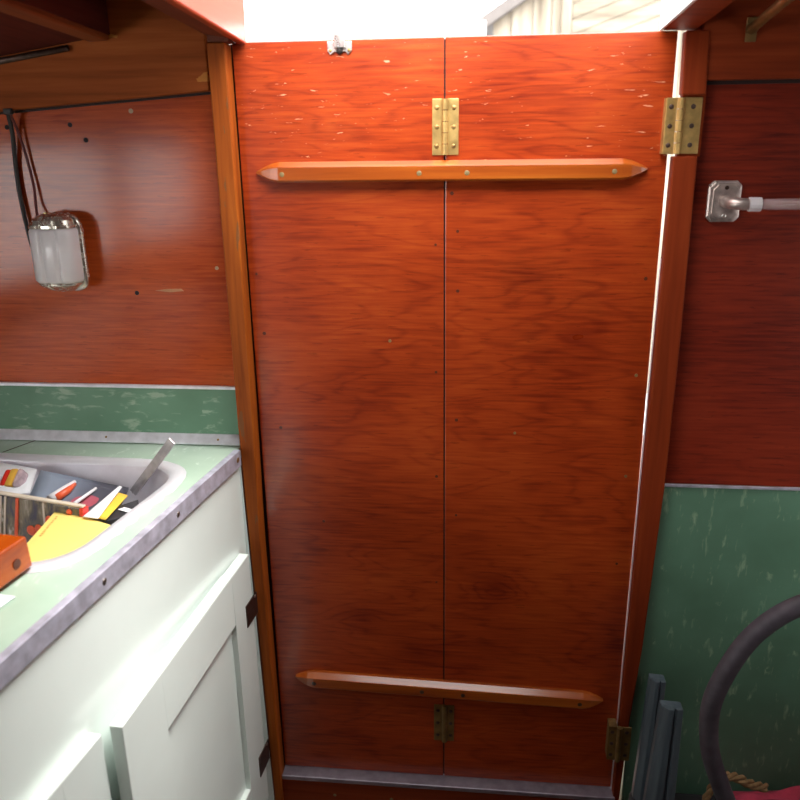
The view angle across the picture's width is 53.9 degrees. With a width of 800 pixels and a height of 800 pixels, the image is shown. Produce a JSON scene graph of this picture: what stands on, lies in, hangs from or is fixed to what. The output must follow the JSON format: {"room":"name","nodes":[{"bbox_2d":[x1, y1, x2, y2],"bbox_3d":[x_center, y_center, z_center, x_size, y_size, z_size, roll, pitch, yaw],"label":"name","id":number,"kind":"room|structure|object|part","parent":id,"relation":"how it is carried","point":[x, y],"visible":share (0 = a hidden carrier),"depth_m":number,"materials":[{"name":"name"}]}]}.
{"room":"ship interior","nodes":[
{"label":"ship interior","id":0,"kind":"room"},
{"bbox_2d":[0,0,109,55],"bbox_3d":[-1.006,-0.109,-0.288,0.878,0.374,3.120,1,18,6],"label":"ceiling","id":1,"kind":"structure","parent":0,"point":[17,35],"depth_m":1.06,"materials":[{"name":"brown wood"}]},
{"bbox_2d":[0,0,107,41],"bbox_3d":[-0.589,-0.118,-0.356,0.031,0.184,3.081,1,18,6],"label":"beam","id":2,"kind":"structure","parent":1,"relation":"attached to","point":[14,8],"depth_m":0.98,"materials":[{"name":"brown wood"}]},
{"bbox_2d":[0,25,799,799],"bbox_3d":[-0.105,0.263,1.378,2.350,1.780,0.024,1,18,6],"label":"wall","id":3,"kind":"structure","parent":0,"point":[140,178],"depth_m":1.24,"materials":[{"name":"brown wood"}]},
{"bbox_2d":[3,108,89,291],"bbox_3d":[-0.543,-0.299,1.199,0.108,0.274,0.058,1,18,6],"label":"wall lamp","id":4,"kind":"object","parent":3,"relation":"attached to","point":[56,241],"visible":1,"depth_m":1.20,"materials":[{"name":"white glass"}]},
{"bbox_3d":[-0.576,-0.311,1.216,0.038,0.255,0.022,1,18,6],"label":"cord","id":5,"kind":"part","parent":4,"relation":"part of","materials":[{"name":"black rubber"}]},
{"bbox_3d":[-0.566,-0.353,1.199,0.030,0.166,0.022,1,18,6],"label":"cord","id":6,"kind":"part","parent":4,"relation":"part of","materials":[{"name":"brown rubber"}]},
{"bbox_3d":[-0.531,-0.224,1.216,0.075,0.082,0.045,1,18,6],"label":"lamp shade","id":7,"kind":"part","parent":4,"relation":"part of","materials":[{"name":"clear glass"}]},
{"bbox_2d":[0,0,210,111],"bbox_3d":[-0.440,-0.499,1.143,0.333,0.146,0.018,1,18,6],"label":"header board","id":8,"kind":"object","parent":3,"relation":"attached to","point":[147,52],"visible":0.67,"depth_m":1.14,"materials":[{"name":"brown wood"}]},
{"bbox_2d":[0,45,69,64],"bbox_3d":[-0.668,-0.482,1.158,0.386,0.065,0.009,1,18,6],"label":"conduit","id":9,"kind":"object","parent":8,"relation":"attached to","point":[64,48],"visible":1,"depth_m":1.13,"materials":[{"name":"brown metal"}]},
{"bbox_2d":[0,92,210,113],"bbox_3d":[-0.438,-0.441,1.168,0.333,0.026,0.006,1,18,6],"label":"joint","id":10,"kind":"object","parent":8,"relation":"attached to","point":[203,93],"visible":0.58,"depth_m":1.17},
{"bbox_2d":[0,382,234,389],"bbox_3d":[-0.772,-0.029,1.340,1.019,0.006,0.008,1,18,6],"label":"trim","id":11,"kind":"structure","parent":3,"relation":"attached to","point":[209,387],"depth_m":1.31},
{"bbox_2d":[0,386,238,433],"bbox_3d":[-0.771,0.011,1.354,1.019,0.080,0.006,1,18,6],"label":"backsplash","id":12,"kind":"structure","parent":3,"relation":"attached to","point":[200,411],"depth_m":1.32,"materials":[{"name":"laminate"}]},
{"bbox_2d":[0,429,239,445],"bbox_3d":[-0.771,0.056,1.364,1.018,0.016,0.016,1,18,6],"label":"trim","id":13,"kind":"structure","parent":3,"relation":"attached to","point":[5,434],"depth_m":1.33,"materials":[{"name":"silver metal"}]},
{"bbox_2d":[207,42,283,799],"bbox_3d":[-0.248,0.151,1.334,0.028,1.384,0.030,1,18,6],"label":"door frame","id":14,"kind":"structure","parent":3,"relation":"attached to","point":[219,54],"depth_m":1.25,"materials":[{"name":"brown wood"}]},
{"bbox_2d":[232,31,702,786],"bbox_3d":[0.094,0.103,1.288,0.658,1.296,0.045,1,18,6],"label":"door","id":15,"kind":"structure","parent":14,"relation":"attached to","point":[453,243],"depth_m":1.25,"materials":[{"name":"brown wood"}]},
{"bbox_2d":[229,44,284,762],"bbox_3d":[-0.236,0.136,1.377,0.040,1.386,0.032,1,18,6],"label":"rebate","id":16,"kind":"structure","parent":3,"relation":"attached to","point":[260,442],"depth_m":1.35,"materials":[{"name":"brown wood"}]},
{"bbox_2d":[282,763,575,799],"bbox_3d":[0.085,0.919,1.571,0.644,0.408,0.051,1,18,6],"label":"sill","id":17,"kind":"structure","parent":3,"relation":"attached to","point":[292,789],"depth_m":1.50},
{"bbox_2d":[282,765,614,799],"bbox_3d":[0.087,0.722,1.504,0.625,0.010,0.054,1,18,6],"label":"sill","id":18,"kind":"structure","parent":3,"relation":"attached to","point":[291,772],"depth_m":1.49,"materials":[{"name":"metal"}]},
{"bbox_2d":[612,156,696,799],"bbox_3d":[0.406,0.239,1.297,0.039,1.224,0.022,1,18,6],"label":"door frame","id":19,"kind":"structure","parent":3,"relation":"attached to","point":[682,170],"depth_m":1.21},
{"bbox_2d":[610,258,660,788],"bbox_3d":[0.390,0.258,1.314,0.008,0.983,0.006,1,18,6],"label":"strip","id":20,"kind":"object","parent":19,"relation":"attached to","point":[660,258],"visible":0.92,"depth_m":1.29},
{"bbox_2d":[675,94,705,155],"bbox_3d":[0.404,-0.382,1.095,0.031,0.081,0.014,1,18,6],"label":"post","id":21,"kind":"object","parent":19,"relation":"attached to","point":[681,96],"visible":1,"depth_m":1.09,"materials":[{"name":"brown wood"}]},
{"bbox_2d":[679,30,709,95],"bbox_3d":[0.399,-0.456,1.067,0.034,0.080,0.022,1,18,6],"label":"post","id":22,"kind":"object","parent":21,"relation":"attached to","point":[695,43],"visible":1,"depth_m":1.06,"materials":[{"name":"brown wood"}]},
{"bbox_2d":[665,483,799,490],"bbox_3d":[0.743,0.143,1.232,0.640,0.005,0.004,1,18,6],"label":"trim","id":23,"kind":"structure","parent":3,"relation":"attached to","point":[666,485],"depth_m":1.25,"materials":[{"name":"metal"}]},
{"bbox_2d":[705,180,762,221],"bbox_3d":[0.697,-0.271,1.075,0.522,0.057,0.057,1,18,6],"label":"bracket","id":24,"kind":"object","parent":3,"relation":"attached to","point":[724,200],"visible":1,"depth_m":1.11,"materials":[{"name":"silver metal"}]},
{"bbox_3d":[0.462,-0.282,1.120,0.045,0.057,0.012,1,18,6],"label":"wall plate","id":25,"kind":"part","parent":24,"relation":"part of","materials":[{"name":"silver metal"}]},
{"bbox_2d":[719,195,749,209],"bbox_3d":[0.465,-0.274,1.093,0.030,0.018,0.043,1,18,6],"label":"socket","id":26,"kind":"object","parent":24,"relation":"attached to","point":[726,202],"depth_m":1.08,"materials":[{"name":"silver metal"}]},
{"bbox_2d":[702,0,799,80],"bbox_3d":[0.729,-0.487,1.022,0.650,0.123,0.016,1,18,6],"label":"header board","id":27,"kind":"object","parent":3,"relation":"attached to","point":[775,53],"visible":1,"depth_m":1.05,"materials":[{"name":"brown wood"}]},
{"bbox_2d":[744,0,792,41],"bbox_3d":[0.416,-0.427,0.854,0.015,0.030,0.408,4,19,13],"label":"curtain rod","id":28,"kind":"object","parent":27,"relation":"attached to","point":[753,24],"visible":1,"depth_m":0.96,"materials":[{"name":"brown wood"}]},
{"bbox_2d":[707,79,799,84],"bbox_3d":[0.736,-0.428,1.047,0.638,0.005,0.004,1,18,6],"label":"joint","id":29,"kind":"object","parent":3,"relation":"attached to","point":[782,80],"visible":1,"depth_m":1.07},
{"bbox_3d":[-0.250,1.607,0.199,2.350,0.030,3.120,1,18,6],"label":"floor","id":30,"kind":"structure","parent":0,"visible":0},
{"bbox_2d":[0,466,273,799],"bbox_3d":[-0.698,0.822,0.854,0.631,1.064,1.472,3,19,13],"label":"base cabinet","id":31,"kind":"object","parent":30,"relation":"on","point":[154,691],"visible":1,"depth_m":1.05,"materials":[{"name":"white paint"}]},
{"bbox_3d":[-0.406,0.703,0.803,0.017,0.515,0.443,3,19,13],"label":"door","id":32,"kind":"part","parent":31,"relation":"part of","materials":[{"name":"white paint"}]},
{"bbox_2d":[0,440,240,689],"bbox_3d":[-0.843,0.311,0.666,1.022,0.028,1.492,1,18,6],"label":"countertop","id":33,"kind":"structure","parent":31,"relation":"on","point":[45,604],"depth_m":0.97,"materials":[{"name":"laminate"}]},
{"bbox_2d":[0,594,14,607],"bbox_3d":[-0.459,0.231,0.848,0.051,0.001,0.084,1,18,6],"label":"paper scrap","id":34,"kind":"object","parent":33,"relation":"on","point":[4,599],"visible":1,"depth_m":0.87,"materials":[{"name":"white paper"}]},
{"bbox_2d":[0,534,31,588],"bbox_3d":[-0.507,0.195,0.878,0.112,0.040,0.138,4,19,15],"label":"wooden block","id":35,"kind":"object","parent":33,"relation":"on","point":[15,558],"visible":1,"depth_m":0.91,"materials":[{"name":"orange wood"}]},
{"bbox_2d":[0,453,186,573],"bbox_3d":[-0.544,0.184,1.121,0.424,0.086,0.362,1,18,6],"label":"sink","id":36,"kind":"object","parent":33,"relation":"in","point":[125,472],"visible":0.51,"depth_m":1.24,"materials":[{"name":"ceramic"}]},
{"bbox_2d":[0,462,36,493],"bbox_3d":[-0.610,0.116,1.235,0.072,0.021,0.143,-13,22,-33],"label":"paper sheet","id":37,"kind":"object","parent":36,"relation":"in","point":[25,488],"visible":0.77,"depth_m":1.22,"materials":[{"name":"white paper"}]},
{"bbox_2d":[0,469,27,486],"bbox_3d":[-0.593,0.123,1.209,0.032,0.034,0.035,1,18,6],"label":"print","id":38,"kind":"object","parent":37,"relation":"on","point":[13,477],"visible":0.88,"depth_m":1.20},
{"bbox_2d":[0,491,88,542],"bbox_3d":[-0.542,0.174,1.146,0.205,0.079,0.023,5,19,16],"label":"pack","id":39,"kind":"object","parent":36,"relation":"in","point":[20,514],"visible":0.57,"depth_m":1.14,"materials":[{"name":"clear plastic"}]},
{"bbox_2d":[27,512,109,561],"bbox_3d":[-0.444,0.183,1.048,0.092,0.006,0.185,-2,18,-2],"label":"card","id":40,"kind":"object","parent":36,"relation":"in","point":[61,534],"visible":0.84,"depth_m":1.05,"materials":[{"name":"yellow paper"}]},
{"bbox_2d":[39,516,57,535],"bbox_3d":[-0.482,0.173,1.081,0.004,0.002,0.062,-2,18,-2],"label":"print","id":41,"kind":"object","parent":40,"relation":"on","point":[50,527],"depth_m":1.08},
{"bbox_2d":[30,470,128,521],"bbox_3d":[-0.489,0.151,1.175,0.182,0.030,0.154,1,18,6],"label":"magazine","id":42,"kind":"object","parent":36,"relation":"in","point":[46,483],"depth_m":1.21,"materials":[{"name":"paper"}]},
{"bbox_2d":[46,480,76,499],"bbox_3d":[-0.511,0.140,1.200,0.019,0.015,0.058,5,19,18],"label":"marker","id":43,"kind":"object","parent":42,"relation":"on","point":[60,493],"visible":0.89,"depth_m":1.19,"materials":[{"name":"orange plastic"}]},
{"bbox_2d":[73,487,96,502],"bbox_3d":[-0.475,0.144,1.188,0.006,0.007,0.057,3,19,11],"label":"stick","id":44,"kind":"object","parent":42,"relation":"on","point":[84,496],"visible":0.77,"depth_m":1.19,"materials":[{"name":"white plastic"}]},
{"bbox_3d":[-0.436,0.149,1.155,0.023,0.009,0.128,-2,18,-4],"label":"paper strip","id":45,"kind":"part","parent":42,"relation":"part of","materials":[{"name":"white paper"}]},
{"bbox_3d":[-0.418,0.154,1.151,0.017,0.009,0.108,-2,18,-4],"label":"yellow strip","id":46,"kind":"part","parent":42,"relation":"part of","materials":[{"name":"yellow paper"}]},
{"bbox_2d":[0,461,168,504],"bbox_3d":[-0.545,0.187,1.122,0.378,0.080,0.317,1,18,6],"label":"basin","id":47,"kind":"object","parent":36,"relation":"in","point":[120,473],"depth_m":1.25,"materials":[{"name":"white ceramic"}]},
{"bbox_2d":[100,500,138,524],"bbox_3d":[-0.406,0.169,1.149,0.035,0.022,0.081,-1,18,-1],"label":"box","id":48,"kind":"object","parent":36,"relation":"in","point":[121,510],"visible":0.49,"depth_m":1.14,"materials":[{"name":"plastic"}]},
{"bbox_2d":[130,438,175,494],"bbox_3d":[-0.382,0.103,1.213,0.088,0.102,0.005,4,19,14],"label":"bar","id":49,"kind":"object","parent":36,"relation":"in","point":[169,444],"visible":1,"depth_m":1.21,"materials":[{"name":"silver metal"}]},
{"bbox_3d":[-0.297,0.567,1.209,0.050,0.517,0.417,1,18,6],"label":"door","id":50,"kind":"part","parent":31,"relation":"part of","materials":[{"name":"white paint"}]},
{"bbox_3d":[-0.299,0.563,1.222,0.008,0.334,0.242,3,19,10],"label":"door panel","id":51,"kind":"part","parent":31,"relation":"part of","materials":[{"name":"white paint"}]},
{"bbox_2d":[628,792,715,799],"bbox_3d":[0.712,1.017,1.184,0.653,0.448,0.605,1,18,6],"label":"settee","id":52,"kind":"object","parent":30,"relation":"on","point":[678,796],"visible":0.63,"depth_m":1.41,"materials":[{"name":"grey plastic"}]},
{"bbox_2d":[631,673,665,799],"bbox_3d":[0.435,0.594,1.378,0.040,0.240,0.048,1,18,6],"label":"bar","id":53,"kind":"object","parent":52,"relation":"on","point":[656,683],"visible":0.85,"depth_m":1.37,"materials":[{"name":"grey metal"}]},
{"bbox_2d":[643,700,682,799],"bbox_3d":[0.439,0.616,1.324,0.052,0.232,0.048,1,18,6],"label":"bar","id":54,"kind":"object","parent":52,"relation":"on","point":[661,778],"visible":1,"depth_m":1.31,"materials":[{"name":"grey metal"}]},
{"bbox_2d":[702,771,768,799],"bbox_3d":[0.561,0.674,1.328,0.110,0.110,0.015,1,18,6],"label":"rope","id":55,"kind":"object","parent":52,"relation":"on","point":[742,780],"visible":0.72,"depth_m":1.31,"materials":[{"name":"brown fabric"}]},
{"bbox_2d":[699,594,799,799],"bbox_3d":[0.640,0.501,1.177,0.378,0.531,0.059,1,18,6],"label":"loop","id":56,"kind":"object","parent":52,"relation":"on","point":[786,611],"visible":1,"depth_m":1.15,"materials":[{"name":"grey rubber"}]},
{"bbox_2d":[733,785,799,799],"bbox_3d":[0.727,0.692,1.331,0.340,0.070,0.125,1,18,6],"label":"cloth","id":57,"kind":"object","parent":52,"relation":"on","point":[790,793],"visible":0.8,"depth_m":1.36,"materials":[{"name":"red fabric"}]},
{"label":"outside","id":58,"kind":"structure","parent":0,"visible":0},
{"bbox_2d":[478,0,685,393],"bbox_3d":[1.860,-2.037,5.002,2.738,3.987,0.900,1,18,6],"label":"building exterior","id":59,"kind":"structure","parent":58,"point":[510,17],"depth_m":4.63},
{"bbox_3d":[-0.113,-0.081,-0.650,0.972,0.095,2.600,1,18,6],"label":"ceiling","id":60,"kind":"structure","parent":0,"visible":0},
{"bbox_2d":[141,0,245,43],"bbox_3d":[-0.272,-0.510,0.869,0.050,0.165,0.506,1,18,6],"label":"hatch coaming","id":61,"kind":"object","parent":60,"relation":"attached to","point":[219,20],"visible":0.91,"depth_m":1.01,"materials":[{"name":"brown wood"}]},
{"bbox_3d":[0.567,-0.101,-0.455,0.658,0.325,3.120,1,18,6],"label":"ceiling","id":62,"kind":"structure","parent":0,"visible":0},
{"bbox_2d":[659,0,734,30],"bbox_3d":[0.350,-0.500,0.806,0.048,0.163,0.507,1,18,6],"label":"hatch coaming","id":63,"kind":"object","parent":62,"relation":"attached to","point":[684,15],"visible":0.96,"depth_m":0.98,"materials":[{"name":"white paint"}]},
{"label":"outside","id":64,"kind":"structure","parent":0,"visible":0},
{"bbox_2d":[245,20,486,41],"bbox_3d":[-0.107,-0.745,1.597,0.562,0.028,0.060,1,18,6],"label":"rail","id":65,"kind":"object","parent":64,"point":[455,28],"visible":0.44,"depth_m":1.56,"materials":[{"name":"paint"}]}
]}

